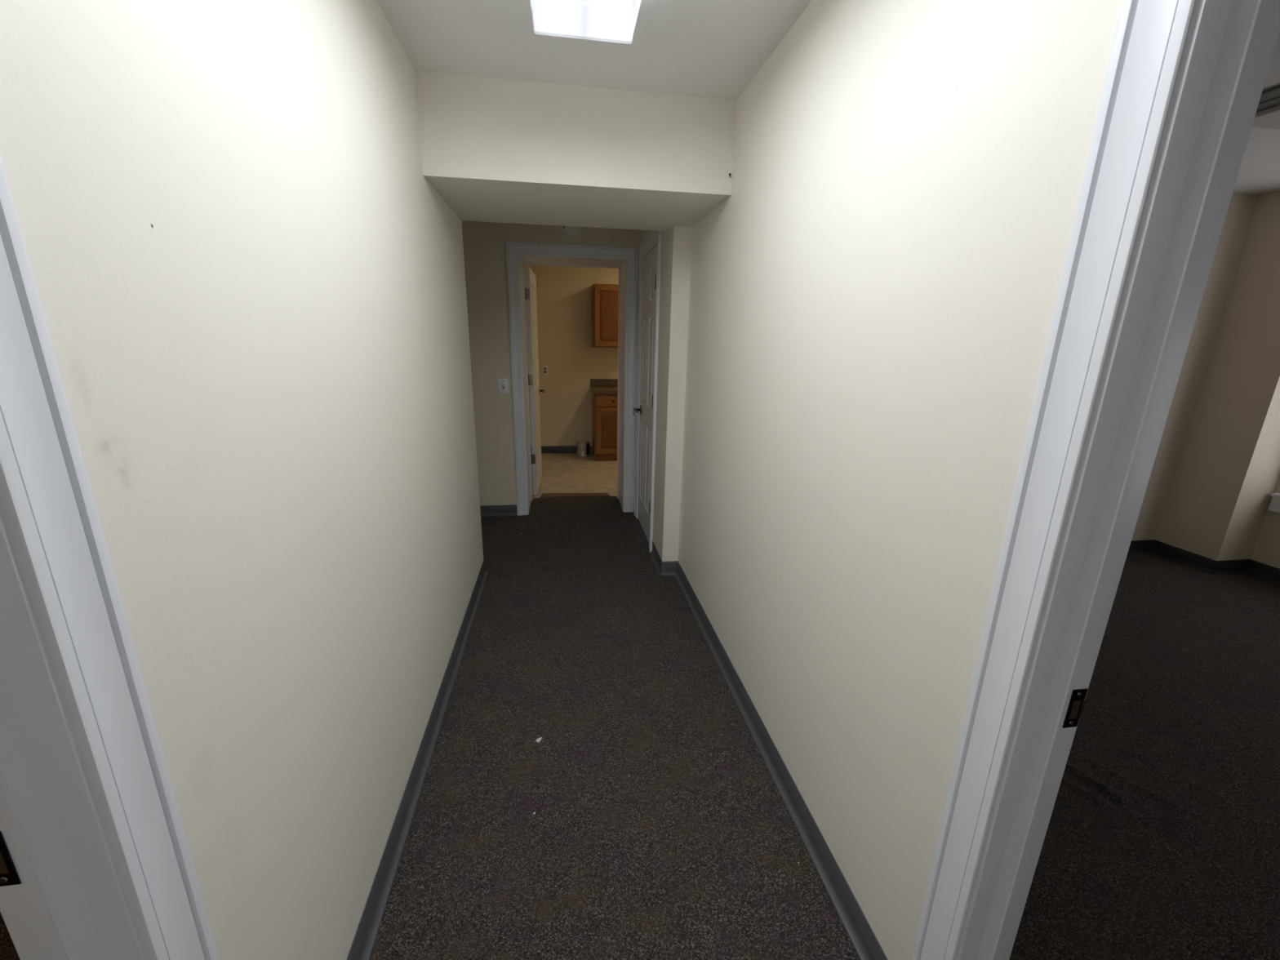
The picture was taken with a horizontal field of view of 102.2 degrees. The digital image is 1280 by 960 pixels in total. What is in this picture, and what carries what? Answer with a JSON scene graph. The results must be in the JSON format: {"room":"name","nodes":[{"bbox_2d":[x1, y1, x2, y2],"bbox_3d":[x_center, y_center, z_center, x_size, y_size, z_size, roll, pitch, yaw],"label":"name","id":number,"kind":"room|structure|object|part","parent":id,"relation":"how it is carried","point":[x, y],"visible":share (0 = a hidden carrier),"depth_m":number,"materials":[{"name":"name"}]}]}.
{"room":"hallway","nodes":[
{"label":"hallway","id":0,"kind":"room"},
{"bbox_2d":[0,0,483,959],"bbox_3d":[-0.481,0.411,-0.533,0.118,2.378,7.310,-1,16,-9],"label":"wall","id":1,"kind":"structure","parent":0,"point":[247,269],"depth_m":0.88,"materials":[{"name":"beige paint"}]},
{"bbox_2d":[0,155,218,959],"bbox_3d":[-0.582,0.361,0.135,0.155,2.118,0.972,-1,16,-9],"label":"door frame","id":2,"kind":"structure","parent":1,"relation":"attached to","point":[96,863],"depth_m":0.54,"materials":[{"name":"white paint"}]},
{"bbox_3d":[-0.715,0.244,0.551,0.018,2.118,0.078,-1,16,-8],"label":"casing leg","id":3,"kind":"part","parent":2,"relation":"part of","materials":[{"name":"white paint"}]},
{"bbox_3d":[-0.685,0.404,0.550,0.026,0.072,0.002,-1,16,-8],"label":"strike plate","id":4,"kind":"part","parent":2,"relation":"part of","materials":[{"name":"metal"}]},
{"bbox_2d":[346,559,488,959],"bbox_3d":[-0.940,0.878,2.053,0.320,0.091,2.533,-1,16,-9],"label":"baseboard","id":5,"kind":"structure","parent":1,"relation":"attached to","point":[362,947],"depth_m":1.60,"materials":[{"name":"grey plastic"}]},
{"bbox_2d":[461,220,639,514],"bbox_3d":[-1.182,-0.972,4.225,2.550,2.500,0.483,-1,16,-9],"label":"wall","id":6,"kind":"structure","parent":0,"point":[483,242],"depth_m":3.93,"materials":[{"name":"beige paint"}]},
{"bbox_2d":[480,504,517,516],"bbox_3d":[-1.731,0.268,4.220,1.414,0.091,0.020,-1,16,-9],"label":"baseboard","id":7,"kind":"structure","parent":6,"relation":"attached to","point":[510,509],"depth_m":4.31,"materials":[{"name":"grey plastic"}]},
{"bbox_2d":[497,377,508,394],"bbox_3d":[-1.072,-0.734,4.049,0.078,0.124,0.020,-1,16,-9],"label":"light switch","id":8,"kind":"object","parent":6,"relation":"attached to","point":[503,384],"visible":1,"depth_m":4.05,"materials":[{"name":"white plastic"}]},
{"bbox_2d":[524,266,545,495],"bbox_3d":[-1.004,-0.925,4.953,0.166,2.010,0.775,-1,16,-9],"label":"door","id":9,"kind":"structure","parent":6,"relation":"in","point":[535,390],"depth_m":4.75,"materials":[{"name":"white paint"}]},
{"bbox_3d":[-0.978,-1.645,4.597,0.035,0.204,0.212,-1,15,-7],"label":"panel","id":10,"kind":"part","parent":9,"relation":"part of","materials":[{"name":"white paint"}]},
{"bbox_3d":[-0.989,-1.151,4.732,0.035,0.602,0.212,-1,15,-7],"label":"panel","id":11,"kind":"part","parent":9,"relation":"part of","materials":[{"name":"white paint"}]},
{"bbox_3d":[-1.016,-1.730,4.903,0.035,0.204,0.212,-1,15,-7],"label":"panel","id":12,"kind":"part","parent":9,"relation":"part of","materials":[{"name":"white paint"}]},
{"bbox_3d":[-1.027,-1.236,5.039,0.035,0.602,0.212,-1,15,-7],"label":"panel","id":13,"kind":"part","parent":9,"relation":"part of","materials":[{"name":"white paint"}]},
{"bbox_3d":[-1.004,-0.410,4.935,0.035,0.617,0.212,-1,15,-7],"label":"panel","id":14,"kind":"part","parent":9,"relation":"part of","materials":[{"name":"white paint"}]},
{"bbox_3d":[-1.042,-0.495,5.242,0.035,0.617,0.212,-1,15,-7],"label":"panel","id":15,"kind":"part","parent":9,"relation":"part of","materials":[{"name":"white paint"}]},
{"bbox_2d":[560,226,581,238],"bbox_3d":[-0.507,-1.865,3.807,0.150,0.150,0.041,-1,16,-9],"label":"smoke detector","id":16,"kind":"object","parent":6,"relation":"attached to","point":[570,232],"visible":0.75,"depth_m":3.80,"materials":[{"name":"white plastic"}]},
{"bbox_2d":[505,241,638,515],"bbox_3d":[-0.557,-0.798,4.361,0.983,2.120,0.501,-1,16,-9],"label":"door frame","id":17,"kind":"structure","parent":6,"relation":"attached to","point":[518,254],"depth_m":4.13,"materials":[{"name":"white paint"}]},
{"bbox_3d":[-0.966,-0.726,4.064,0.084,2.120,0.018,-1,16,-8],"label":"casing leg","id":18,"kind":"part","parent":17,"relation":"part of","materials":[{"name":"white paint"}]},
{"bbox_3d":[-0.077,-0.743,4.197,0.084,2.120,0.018,-1,16,-8],"label":"casing leg","id":19,"kind":"part","parent":17,"relation":"part of","materials":[{"name":"white paint"}]},
{"bbox_2d":[524,264,618,446],"bbox_3d":[-0.598,-1.551,6.497,4.200,2.440,0.100,-1,16,-9],"label":"wall","id":20,"kind":"structure","parent":0,"point":[563,293],"depth_m":6.40,"materials":[{"name":"beige paint"}]},
{"bbox_2d":[542,365,548,374],"bbox_3d":[-1.177,-1.361,6.403,0.072,0.116,0.008,-1,16,-9],"label":"wall outlet","id":21,"kind":"object","parent":20,"relation":"attached to","point":[544,368],"visible":1,"depth_m":6.40,"materials":[{"name":"white plastic"}]},
{"bbox_2d":[530,445,591,453],"bbox_3d":[-1.611,-0.383,6.601,1.980,0.091,0.020,-1,16,-9],"label":"baseboard","id":22,"kind":"structure","parent":20,"relation":"attached to","point":[546,449],"depth_m":6.69,"materials":[{"name":"black plastic"}]},
{"bbox_2d":[591,378,617,386],"bbox_3d":[-0.379,-1.236,6.555,0.493,0.092,0.020,-1,16,-8],"label":"backsplash","id":23,"kind":"structure","parent":20,"relation":"attached to","point":[594,382],"depth_m":6.53,"materials":[{"name":"brown stone"}]},
{"bbox_2d":[591,283,618,347],"bbox_3d":[-0.342,-1.958,6.196,0.457,0.710,0.333,-1,16,-9],"label":"upper cabinet","id":24,"kind":"object","parent":20,"relation":"attached to","point":[605,297],"visible":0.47,"depth_m":6.03,"materials":[{"name":"brown wood"}]},
{"bbox_3d":[-0.325,-1.615,6.130,0.311,0.055,0.020,-1,16,-8],"label":"rail","id":25,"kind":"part","parent":24,"relation":"part of","materials":[{"name":"brown wood"}]},
{"bbox_3d":[-0.313,-2.217,5.965,0.311,0.055,0.020,-1,16,-8],"label":"rail","id":26,"kind":"part","parent":24,"relation":"part of","materials":[{"name":"brown wood"}]},
{"bbox_3d":[-0.319,-1.916,6.048,0.315,0.573,0.015,-1,16,-8],"label":"panel","id":27,"kind":"part","parent":24,"relation":"part of","materials":[{"name":"brown wood"}]},
{"bbox_2d":[0,452,1279,959],"bbox_3d":[0.524,1.093,1.717,7.900,0.115,10.940,-1,16,-9],"label":"floor","id":28,"kind":"structure","parent":0,"point":[660,828],"depth_m":1.74,"materials":[{"name":"grey carpet"}]},
{"bbox_2d":[535,737,542,742],"bbox_3d":[-0.376,0.970,1.928,0.016,0.004,0.028,9,17,25],"label":"paper scrap","id":29,"kind":"object","parent":28,"relation":"on","point":[538,740],"visible":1,"depth_m":1.92,"materials":[{"name":"white paper"}]},
{"bbox_2d":[539,493,610,497],"bbox_3d":[-0.617,0.141,4.926,0.660,0.008,0.127,-1,16,-9],"label":"threshold","id":30,"kind":"object","parent":28,"relation":"on","point":[544,495],"visible":1,"depth_m":4.91,"materials":[{"name":"brown wood"}]},
{"bbox_2d":[576,440,589,456],"bbox_3d":[-0.726,-0.402,6.574,0.167,0.178,0.162,-1,16,-9],"label":"paint can","id":31,"kind":"object","parent":28,"relation":"on","point":[583,446],"visible":1,"depth_m":6.52,"materials":[{"name":"metal"}]},
{"bbox_2d":[591,391,617,461],"bbox_3d":[-0.352,-0.688,6.435,0.457,0.818,0.546,-1,16,-9],"label":"base cabinet","id":32,"kind":"object","parent":28,"relation":"on","point":[604,406],"visible":0.68,"depth_m":6.20,"materials":[{"name":"brown wood"}]},
{"bbox_2d":[591,378,617,394],"bbox_3d":[-0.342,-1.149,6.316,0.493,0.134,0.532,-1,16,-9],"label":"countertop","id":33,"kind":"structure","parent":32,"relation":"on","point":[602,386],"depth_m":6.51,"materials":[{"name":"brown stone"}]},
{"bbox_3d":[-0.311,-0.937,6.128,0.413,0.120,0.019,-1,16,-8],"label":"drawer","id":34,"kind":"part","parent":32,"relation":"part of","materials":[{"name":"brown wood"}]},
{"bbox_3d":[-0.314,-0.830,6.157,0.303,0.055,0.020,-1,16,-8],"label":"rail","id":35,"kind":"part","parent":32,"relation":"part of","materials":[{"name":"brown wood"}]},
{"bbox_3d":[-0.324,-0.354,6.287,0.303,0.055,0.020,-1,16,-8],"label":"rail","id":36,"kind":"part","parent":32,"relation":"part of","materials":[{"name":"brown wood"}]},
{"bbox_3d":[-0.319,-0.592,6.222,0.307,0.442,0.015,-1,16,-8],"label":"panel","id":37,"kind":"part","parent":32,"relation":"part of","materials":[{"name":"brown wood"}]},
{"bbox_2d":[640,226,692,561],"bbox_3d":[0.132,-0.766,3.575,0.120,2.500,1.253,-1,16,-9],"label":"wall","id":38,"kind":"structure","parent":0,"point":[676,243],"depth_m":3.06,"materials":[{"name":"beige paint"}]},
{"bbox_2d":[632,244,657,542],"bbox_3d":[0.031,-0.575,3.749,0.100,2.005,0.620,-1,16,-9],"label":"door","id":39,"kind":"structure","parent":38,"relation":"in","point":[649,261],"depth_m":3.74,"materials":[{"name":"white paint"}]},
{"bbox_3d":[0.034,-0.138,4.011,0.035,0.615,0.170,-1,16,-8],"label":"panel","id":40,"kind":"part","parent":39,"relation":"part of","materials":[{"name":"white paint"}]},
{"bbox_3d":[0.050,-0.877,3.808,0.035,0.600,0.170,-1,16,-8],"label":"panel","id":41,"kind":"part","parent":39,"relation":"part of","materials":[{"name":"white paint"}]},
{"bbox_3d":[0.060,-1.370,3.673,0.035,0.204,0.170,-1,16,-8],"label":"panel","id":42,"kind":"part","parent":39,"relation":"part of","materials":[{"name":"white paint"}]},
{"bbox_3d":[0.072,-0.069,3.765,0.035,0.615,0.170,-1,16,-8],"label":"panel","id":43,"kind":"part","parent":39,"relation":"part of","materials":[{"name":"white paint"}]},
{"bbox_3d":[0.088,-0.809,3.563,0.035,0.600,0.170,-1,16,-8],"label":"panel","id":44,"kind":"part","parent":39,"relation":"part of","materials":[{"name":"white paint"}]},
{"bbox_3d":[0.098,-1.302,3.427,0.035,0.204,0.170,-1,16,-8],"label":"panel","id":45,"kind":"part","parent":39,"relation":"part of","materials":[{"name":"white paint"}]},
{"bbox_2d":[634,231,661,552],"bbox_3d":[0.074,-0.616,3.749,0.088,2.118,0.800,-1,16,-9],"label":"door frame","id":46,"kind":"structure","parent":38,"relation":"attached to","point":[654,239],"depth_m":3.56,"materials":[{"name":"white paint"}]},
{"bbox_3d":[-0.013,-0.710,4.085,0.018,2.118,0.084,-1,16,-8],"label":"casing leg","id":47,"kind":"part","parent":46,"relation":"part of","materials":[{"name":"white paint"}]},
{"bbox_3d":[0.092,-0.521,3.403,0.018,2.118,0.084,-1,16,-8],"label":"casing leg","id":48,"kind":"part","parent":46,"relation":"part of","materials":[{"name":"white paint"}]},
{"bbox_2d":[632,510,677,576],"bbox_3d":[0.090,0.399,3.881,0.122,0.091,1.274,-1,16,-9],"label":"baseboard","id":49,"kind":"object","parent":38,"relation":"attached to","point":[663,568],"visible":0.81,"depth_m":3.30,"materials":[{"name":"grey plastic"}]},
{"bbox_2d":[376,0,1279,195],"bbox_3d":[1.415,-0.955,-0.089,6.610,0.098,8.517,-1,16,-9],"label":"ceiling","id":50,"kind":"structure","parent":0,"point":[714,49],"depth_m":1.71,"materials":[{"name":"white paint"}]},
{"bbox_2d":[414,71,736,231],"bbox_3d":[-0.280,-1.444,2.397,1.222,0.340,0.803,-1,16,-9],"label":"soffit","id":51,"kind":"object","parent":50,"relation":"attached to","point":[498,150],"depth_m":2.04,"materials":[{"name":"beige paint"}]},
{"bbox_2d":[529,0,635,44],"bbox_3d":[-0.068,-1.152,0.878,0.298,0.093,1.262,-1,16,-9],"label":"ceiling light","id":52,"kind":"object","parent":50,"relation":"attached to","point":[603,20],"visible":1,"depth_m":1.47,"materials":[{"name":"white plastic"}]},
{"bbox_2d":[1252,84,1279,129],"bbox_3d":[2.830,-1.337,1.589,0.880,0.030,1.300,-1,16,-9],"label":"air vent","id":53,"kind":"object","parent":50,"relation":"in","point":[1267,116],"visible":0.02,"depth_m":2.05,"materials":[{"name":"grey metal"}]},
{"bbox_3d":[2.531,-1.340,1.542,0.085,0.012,1.300,-1,16,-8],"label":"frame","id":54,"kind":"part","parent":53,"relation":"part of","materials":[{"name":"grey metal"}]},
{"bbox_3d":[2.435,-1.338,1.528,0.080,0.012,1.300,-1,16,-8],"label":"frame","id":55,"kind":"part","parent":53,"relation":"part of","materials":[{"name":"grey metal"}]},
{"bbox_2d":[678,0,1122,959],"bbox_3d":[0.842,0.391,-0.357,0.112,2.378,7.264,-1,16,-9],"label":"wall","id":56,"kind":"structure","parent":0,"point":[873,290],"depth_m":1.18,"materials":[{"name":"beige paint"}]},
{"bbox_2d":[675,560,888,959],"bbox_3d":[0.400,0.862,2.215,0.020,0.091,2.281,-1,16,-9],"label":"baseboard","id":57,"kind":"structure","parent":56,"relation":"attached to","point":[866,944],"depth_m":1.63,"materials":[{"name":"grey plastic"}]},
{"bbox_2d":[910,0,1279,959],"bbox_3d":[0.727,0.312,0.403,0.149,2.122,0.976,-1,16,-9],"label":"door frame","id":58,"kind":"structure","parent":56,"relation":"attached to","point":[1184,81],"depth_m":0.72,"materials":[{"name":"white paint"}]},
{"bbox_3d":[0.703,0.369,0.834,0.026,0.072,0.002,-1,16,-8],"label":"strike plate","id":59,"kind":"part","parent":58,"relation":"part of","materials":[{"name":"metal"}]},
{"bbox_2d":[1131,193,1258,540],"bbox_3d":[2.287,-0.606,3.355,3.882,2.396,0.100,-1,16,-9],"label":"wall","id":60,"kind":"structure","parent":0,"point":[1242,206],"depth_m":3.47,"materials":[{"name":"beige paint"}]},
{"bbox_2d":[1154,191,1279,560],"bbox_3d":[4.006,-0.576,3.378,0.275,2.396,0.380,-1,16,-9],"label":"wall","id":61,"kind":"structure","parent":0,"point":[1227,473],"depth_m":3.37,"materials":[{"name":"beige paint"}]},
{"bbox_2d":[1127,539,1279,584],"bbox_3d":[2.751,1.467,0.188,3.782,0.091,7.170,-1,16,-9],"label":"baseboard","id":62,"kind":"structure","parent":61,"relation":"attached to","point":[1210,566],"depth_m":3.52,"materials":[{"name":"black plastic"}]},
{"bbox_2d":[1249,476,1279,568],"bbox_3d":[4.694,0.317,0.171,0.100,2.396,7.170,-1,16,-9],"label":"wall","id":63,"kind":"structure","parent":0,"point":[1266,550],"depth_m":3.41,"materials":[{"name":"beige paint"}]},
{"bbox_2d":[1267,493,1279,513],"bbox_3d":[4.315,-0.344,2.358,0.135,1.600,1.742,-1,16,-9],"label":"window sill","id":64,"kind":"structure","parent":63,"relation":"attached to","point":[1274,506],"depth_m":3.35,"materials":[{"name":"white paint"}]},
{"bbox_3d":[4.286,0.324,2.539,0.105,0.025,1.742,-1,16,-8],"label":"sill","id":65,"kind":"part","parent":64,"relation":"part of","materials":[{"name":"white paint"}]}
]}

